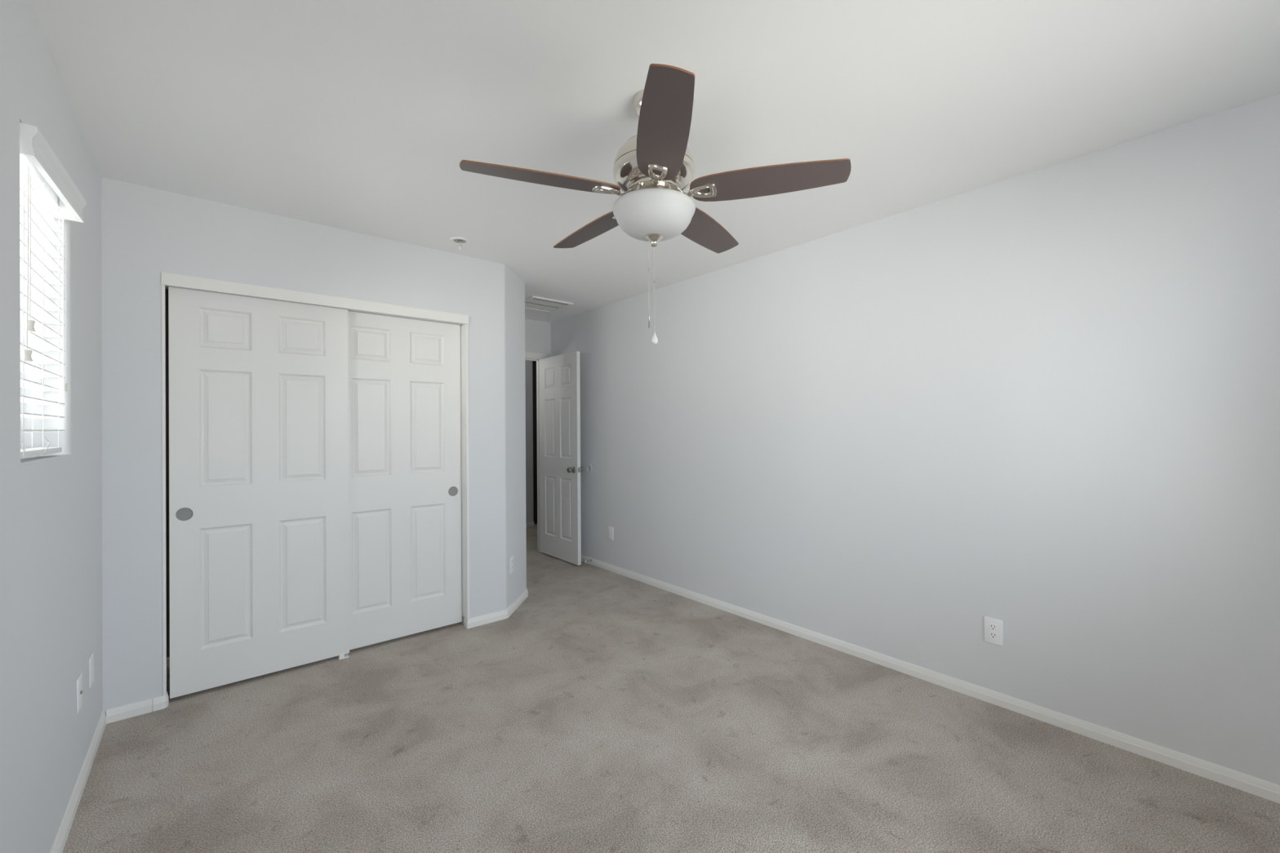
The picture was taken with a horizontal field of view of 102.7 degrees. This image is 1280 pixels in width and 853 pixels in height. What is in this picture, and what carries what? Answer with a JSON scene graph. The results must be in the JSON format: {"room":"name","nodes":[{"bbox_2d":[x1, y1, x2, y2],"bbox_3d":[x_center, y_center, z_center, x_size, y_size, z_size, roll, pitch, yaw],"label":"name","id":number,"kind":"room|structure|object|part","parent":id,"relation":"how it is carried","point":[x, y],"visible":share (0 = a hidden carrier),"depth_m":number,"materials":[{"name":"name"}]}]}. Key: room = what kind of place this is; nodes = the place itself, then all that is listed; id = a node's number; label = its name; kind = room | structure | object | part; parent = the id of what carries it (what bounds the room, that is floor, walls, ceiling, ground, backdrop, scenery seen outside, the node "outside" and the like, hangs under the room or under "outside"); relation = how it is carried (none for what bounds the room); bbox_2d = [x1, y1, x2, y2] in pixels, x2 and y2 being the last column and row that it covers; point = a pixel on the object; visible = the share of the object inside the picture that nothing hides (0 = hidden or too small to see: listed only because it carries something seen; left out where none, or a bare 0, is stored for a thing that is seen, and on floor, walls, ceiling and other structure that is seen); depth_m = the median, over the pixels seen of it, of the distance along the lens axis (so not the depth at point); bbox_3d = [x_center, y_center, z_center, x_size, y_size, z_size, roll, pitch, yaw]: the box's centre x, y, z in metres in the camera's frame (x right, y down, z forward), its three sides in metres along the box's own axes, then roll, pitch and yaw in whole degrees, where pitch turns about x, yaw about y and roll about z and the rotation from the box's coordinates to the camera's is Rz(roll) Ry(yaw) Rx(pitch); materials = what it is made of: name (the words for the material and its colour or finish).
{"room":"empty bedroom","nodes":[
{"label":"empty bedroom","id":0,"kind":"room"},
{"bbox_2d":[0,0,102,852],"bbox_3d":[-1.380,0.095,0.957,0.160,2.440,4.746,0,0,-40],"label":"wall","id":1,"kind":"structure","parent":0,"point":[51,602],"depth_m":1.51,"materials":[{"name":"paint"}]},
{"bbox_2d":[20,342,22,448],"bbox_3d":[-1.853,-0.338,1.435,0.050,0.865,0.620,0,0,-40],"label":"window","id":2,"kind":"structure","parent":1,"relation":"in","point":[21,373],"depth_m":1.67,"materials":[{"name":"glass"}]},
{"bbox_2d":[19,122,86,458],"bbox_3d":[-1.761,-0.341,1.514,0.115,0.850,0.612,0,0,-40],"label":"window blind","id":3,"kind":"object","parent":1,"relation":"attached to","point":[48,193],"visible":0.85,"depth_m":1.52,"materials":[{"name":"white plastic"}]},
{"bbox_3d":[-1.637,-0.330,1.324,0.058,0.786,0.020,0,0,-40],"label":"ladder cord","id":4,"kind":"part","parent":3,"relation":"part of","materials":[{"name":"white fabric"}]},
{"bbox_3d":[-1.594,-0.462,1.324,0.016,0.523,0.018,0,0,-40],"label":"pull cord","id":5,"kind":"part","parent":3,"relation":"part of","materials":[{"name":"white fabric"}]},
{"bbox_3d":[-1.610,-0.502,1.342,0.016,0.442,0.010,0,0,-40],"label":"pull cord","id":6,"kind":"part","parent":3,"relation":"part of","materials":[{"name":"white fabric"}]},
{"bbox_3d":[-1.776,-0.328,1.488,0.058,0.786,0.020,0,0,-40],"label":"ladder cord","id":7,"kind":"part","parent":3,"relation":"part of","materials":[{"name":"white fabric"}]},
{"bbox_3d":[-1.662,0.055,1.409,0.012,0.056,0.302,0,0,-40],"label":"loose cord","id":8,"kind":"part","parent":3,"relation":"part of","materials":[{"name":"white fabric"}]},
{"bbox_3d":[-1.759,0.075,1.470,0.056,0.016,0.542,0,0,-40],"label":"rail","id":9,"kind":"part","parent":3,"relation":"part of","materials":[{"name":"white plastic"}]},
{"bbox_3d":[-1.912,-0.327,1.648,0.058,0.786,0.020,0,0,-40],"label":"ladder cord","id":10,"kind":"part","parent":3,"relation":"part of","materials":[{"name":"white fabric"}]},
{"bbox_3d":[-1.875,-0.431,1.656,0.016,0.578,0.008,0,0,-40],"label":"pull cord","id":11,"kind":"part","parent":3,"relation":"part of","materials":[{"name":"white fabric"}]},
{"bbox_2d":[50,710,106,852],"bbox_3d":[-1.113,1.284,0.780,0.012,0.058,3.946,0,0,-40],"label":"baseboard","id":12,"kind":"structure","parent":1,"relation":"attached to","point":[60,840],"depth_m":1.80,"materials":[{"name":"white paint"}]},
{"bbox_2d":[75,672,82,713],"bbox_3d":[-2.023,0.962,1.850,0.010,0.118,0.076,0,0,-40],"label":"wall plate","id":13,"kind":"object","parent":1,"relation":"attached to","point":[79,681],"visible":1,"depth_m":1.83,"materials":[{"name":"white plastic"}]},
{"bbox_2d":[88,652,93,688],"bbox_3d":[-2.186,0.971,2.039,0.007,0.118,0.076,0,0,-40],"label":"wall plate","id":14,"kind":"object","parent":1,"relation":"attached to","point":[91,660],"visible":1,"depth_m":2.03,"materials":[{"name":"white plastic"}]},
{"bbox_2d":[164,288,169,657],"bbox_3d":[-1.877,0.105,3.319,2.138,2.440,0.660,0,0,-40],"label":"wall","id":15,"kind":"structure","parent":0,"point":[166,290],"depth_m":2.95,"materials":[{"name":"grey paint"}]},
{"bbox_2d":[101,177,506,713],"bbox_3d":[-1.703,0.103,2.954,1.931,2.440,0.120,0,0,-40],"label":"wall","id":16,"kind":"structure","parent":0,"point":[146,232],"depth_m":2.47,"materials":[{"name":"paint"}]},
{"bbox_2d":[106,698,152,724],"bbox_3d":[-2.324,1.296,2.332,0.149,0.058,0.012,0,0,-40],"label":"baseboard","id":17,"kind":"structure","parent":16,"relation":"attached to","point":[115,714],"depth_m":2.33,"materials":[{"name":"white paint"}]},
{"bbox_2d":[152,692,168,711],"bbox_3d":[-2.260,1.296,2.415,0.052,0.058,0.057,0,0,-40],"label":"baseboard","id":18,"kind":"structure","parent":16,"relation":"attached to","point":[159,703],"depth_m":2.40,"materials":[{"name":"white paint"}]},
{"bbox_2d":[161,284,166,695],"bbox_3d":[-2.255,0.299,2.426,0.011,1.934,0.039,0,0,-40],"label":"trim","id":19,"kind":"structure","parent":16,"relation":"attached to","point":[163,291],"depth_m":2.41,"materials":[{"name":"white paint"}]},
{"bbox_2d":[168,286,349,698],"bbox_3d":[-1.978,0.315,2.714,0.762,1.978,0.037,0,0,-40],"label":"door","id":20,"kind":"structure","parent":16,"relation":"in","point":[259,531],"depth_m":2.67,"materials":[{"name":"white paint"}]},
{"bbox_3d":[-2.216,0.427,2.491,0.063,0.063,0.005,0,0,-40],"label":"finger pull","id":21,"kind":"part","parent":20,"relation":"part of","materials":[{"name":"grey metal"}]},
{"bbox_2d":[160,271,468,324],"bbox_3d":[-1.691,-0.699,2.888,1.476,0.058,0.020,0,0,-40],"label":"trim","id":22,"kind":"structure","parent":16,"relation":"attached to","point":[166,278],"depth_m":2.76,"materials":[{"name":"white paint"}]},
{"bbox_2d":[347,311,462,649],"bbox_3d":[-1.494,0.314,3.180,0.762,1.978,0.037,0,0,-40],"label":"door","id":23,"kind":"structure","parent":16,"relation":"in","point":[405,403],"depth_m":3.18,"materials":[{"name":"white paint"}]},
{"bbox_3d":[-1.233,0.427,3.379,0.063,0.063,0.005,0,0,-40],"label":"finger pull","id":24,"kind":"part","parent":23,"relation":"part of","materials":[{"name":"grey metal"}]},
{"bbox_2d":[460,324,469,619],"bbox_3d":[-1.167,0.295,3.401,0.016,1.934,0.120,0,0,-40],"label":"trim","id":25,"kind":"structure","parent":16,"relation":"attached to","point":[464,328],"depth_m":3.37,"materials":[{"name":"white paint"}]},
{"bbox_2d":[463,609,507,629],"bbox_3d":[-1.037,1.292,3.452,0.284,0.058,0.057,0,0,-40],"label":"baseboard","id":26,"kind":"structure","parent":16,"relation":"attached to","point":[502,615],"depth_m":3.42,"materials":[{"name":"white paint"}]},
{"bbox_2d":[504,264,526,608],"bbox_3d":[-0.968,0.101,3.768,0.119,2.440,0.459,0,0,5],"label":"wall","id":27,"kind":"structure","parent":0,"point":[514,287],"depth_m":3.74,"materials":[{"name":"paint"}]},
{"bbox_2d":[509,555,514,573],"bbox_3d":[-0.909,0.980,3.636,0.009,0.118,0.076,0,0,4],"label":"wall outlet","id":28,"kind":"object","parent":27,"relation":"attached to","point":[511,558],"visible":1,"depth_m":3.62,"materials":[{"name":"white plastic"}]},
{"bbox_2d":[506,588,528,617],"bbox_3d":[-0.896,1.292,3.759,0.014,0.058,0.467,0,0,5],"label":"baseboard","id":29,"kind":"structure","parent":27,"relation":"attached to","point":[524,595],"depth_m":3.73,"materials":[{"name":"white paint"}]},
{"bbox_2d":[524,360,533,523],"bbox_3d":[-2.281,0.117,6.206,2.145,2.440,0.120,0,0,-40],"label":"wall","id":30,"kind":"structure","parent":0,"point":[528,364],"depth_m":6.81,"materials":[{"name":"paint"}]},
{"bbox_2d":[533,360,537,524],"bbox_3d":[-2.032,0.117,6.729,3.400,2.440,3.305,0,0,-40],"label":"wall","id":31,"kind":"structure","parent":0,"point":[535,428],"depth_m":7.00,"materials":[{"name":"grey paint"}]},
{"bbox_2d":[525,521,534,527],"bbox_3d":[-2.218,1.308,6.223,2.057,0.058,0.102,0,0,-40],"label":"baseboard","id":32,"kind":"structure","parent":31,"relation":"attached to","point":[527,524],"depth_m":6.80,"materials":[{"name":"white paint"}]},
{"bbox_2d":[524,319,551,357],"bbox_3d":[-0.996,0.107,5.505,3.200,2.440,0.098,0,0,-40],"label":"wall","id":33,"kind":"structure","parent":0,"point":[537,333],"depth_m":5.39,"materials":[{"name":"paint"}]},
{"bbox_2d":[524,357,540,551],"bbox_3d":[-1.349,0.303,5.204,0.760,2.050,0.102,0,0,-40],"label":"trim","id":34,"kind":"structure","parent":33,"relation":"attached to","point":[526,358],"depth_m":5.43,"materials":[{"name":"white paint"}]},
{"bbox_2d":[524,351,546,359],"bbox_3d":[-1.313,0.278,5.160,0.860,2.099,0.012,0,0,-40],"label":"trim","id":35,"kind":"structure","parent":33,"relation":"attached to","point":[527,354],"depth_m":5.34,"materials":[{"name":"white paint"}]},
{"bbox_2d":[538,351,583,565],"bbox_3d":[-0.809,0.302,5.107,0.166,2.017,0.738,0,0,-40],"label":"door","id":36,"kind":"structure","parent":33,"relation":"in","point":[559,380],"depth_m":5.05,"materials":[{"name":"white paint"}]},
{"bbox_3d":[-0.656,0.411,4.849,0.066,0.066,0.066,0,0,-40],"label":"knob","id":37,"kind":"part","parent":36,"relation":"part of","materials":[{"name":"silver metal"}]},
{"bbox_2d":[28,0,1279,322],"bbox_3d":[-0.858,-1.169,4.100,5.200,0.100,9.050,0,0,-40],"label":"ceiling","id":38,"kind":"structure","parent":0,"point":[357,116],"depth_m":1.76,"materials":[{"name":"white paint"}]},
{"bbox_2d":[449,236,469,249],"bbox_3d":[-1.085,-1.091,3.082,0.112,0.058,0.112,0,0,-40],"label":"sprinkler","id":39,"kind":"object","parent":38,"relation":"attached to","point":[457,240],"visible":1,"depth_m":3.07,"materials":[{"name":"white metal"}]},
{"bbox_2d":[453,239,466,243],"bbox_3d":[-1.085,-1.114,3.082,0.072,0.011,0.072,0,0,-40],"label":"cup","id":40,"kind":"object","parent":39,"relation":"on","point":[455,241],"depth_m":3.08,"materials":[{"name":"grey metal"}]},
{"bbox_2d":[524,295,573,312],"bbox_3d":[-0.888,-1.109,4.655,0.410,0.015,0.400,0,0,-40],"label":"ceiling vent","id":41,"kind":"object","parent":38,"relation":"in","point":[536,303],"visible":0.94,"depth_m":4.63,"materials":[{"name":"white metal"}]},
{"bbox_2d":[459,63,851,343],"bbox_3d":[0.024,-0.709,1.814,1.224,0.844,1.184,0,0,-40],"label":"ceiling fan","id":42,"kind":"object","parent":38,"relation":"hanging from","point":[653,169],"visible":1,"depth_m":1.66,"materials":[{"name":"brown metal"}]},
{"bbox_3d":[-0.310,-0.798,1.645,0.508,0.005,0.143,0,12,-20],"label":"blade","id":43,"kind":"part","parent":42,"relation":"part of","materials":[{"name":"brown wood"}]},
{"bbox_3d":[-0.189,-0.797,2.077,0.143,0.005,0.508,-15,9,-37],"label":"blade","id":44,"kind":"part","parent":42,"relation":"part of","materials":[{"name":"brown wood"}]},
{"bbox_3d":[0.031,-0.522,1.776,0.004,0.282,0.004,0,0,-40],"label":"pull chain","id":45,"kind":"part","parent":42,"relation":"part of","materials":[{"name":"silver metal"}]},
{"bbox_3d":[0.049,-0.712,1.777,0.287,0.107,0.287,0,0,-40],"label":"lamp shade","id":46,"kind":"part","parent":42,"relation":"part of","materials":[{"name":"white glass"}]},
{"bbox_3d":[0.050,-0.478,1.776,0.004,0.297,0.004,0,0,-40],"label":"pull chain","id":47,"kind":"part","parent":42,"relation":"part of","materials":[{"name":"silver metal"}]},
{"bbox_3d":[0.063,-0.801,1.395,0.143,0.005,0.508,12,-1,-2],"label":"blade","id":48,"kind":"part","parent":42,"relation":"part of","materials":[{"name":"brown wood"}]},
{"bbox_3d":[0.260,-0.800,2.095,0.143,0.005,0.508,-15,-8,33],"label":"blade","id":49,"kind":"part","parent":42,"relation":"part of","materials":[{"name":"brown wood"}]},
{"bbox_3d":[0.416,-0.802,1.674,0.508,0.005,0.143,0,-12,16],"label":"blade","id":50,"kind":"part","parent":42,"relation":"part of","materials":[{"name":"brown wood"}]},
{"bbox_2d":[62,524,1279,852],"bbox_3d":[-0.842,1.381,4.092,5.200,0.120,9.050,0,0,-40],"label":"floor","id":51,"kind":"structure","parent":0,"point":[610,712],"depth_m":2.01,"materials":[{"name":"carpet"}]},
{"bbox_2d":[337,653,349,660],"bbox_3d":[-1.719,1.308,2.955,0.052,0.030,0.104,0,0,-40],"label":"guide","id":52,"kind":"object","parent":51,"relation":"on","point":[340,656],"visible":0.72,"depth_m":2.91,"materials":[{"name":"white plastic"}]},
{"bbox_2d":[551,93,1279,785],"bbox_3d":[0.851,0.089,3.450,0.120,2.440,5.665,0,0,-40],"label":"wall","id":53,"kind":"structure","parent":0,"point":[1044,403],"depth_m":2.35,"materials":[{"name":"paint"}]},
{"bbox_2d":[586,463,591,473],"bbox_3d":[-0.492,0.406,4.938,0.006,0.088,0.088,0,0,-40],"label":"bumper cover","id":54,"kind":"object","parent":53,"relation":"attached to","point":[588,468],"visible":1,"depth_m":4.94,"materials":[{"name":"paint"}]},
{"bbox_2d":[608,526,613,540],"bbox_3d":[-0.268,0.975,4.675,0.007,0.118,0.076,0,0,-40],"label":"wall plate","id":55,"kind":"object","parent":53,"relation":"attached to","point":[610,528],"visible":1,"depth_m":4.67,"materials":[{"name":"white plastic"}]},
{"bbox_2d":[581,555,1279,804],"bbox_3d":[0.814,1.280,3.396,0.012,0.058,5.445,0,0,-40],"label":"baseboard","id":56,"kind":"structure","parent":53,"relation":"attached to","point":[1267,790],"depth_m":2.35,"materials":[{"name":"white paint"}]},
{"bbox_2d":[983,616,1003,646],"bbox_3d":[1.658,0.961,2.401,0.009,0.118,0.076,0,0,-40],"label":"wall outlet","id":57,"kind":"object","parent":53,"relation":"attached to","point":[993,628],"visible":1,"depth_m":2.40,"materials":[{"name":"white plastic"}]},
{"bbox_2d":[988,623,997,631],"bbox_3d":[1.656,0.941,2.400,0.003,0.028,0.034,0,0,-40],"label":"receptacle","id":58,"kind":"object","parent":57,"relation":"attached to","point":[992,627],"depth_m":2.40,"materials":[{"name":"white plastic"}]},
{"bbox_2d":[989,631,997,639],"bbox_3d":[1.656,0.980,2.400,0.003,0.028,0.034,0,0,-40],"label":"receptacle","id":59,"kind":"object","parent":57,"relation":"attached to","point":[993,635],"depth_m":2.40,"materials":[{"name":"white plastic"}]}
]}

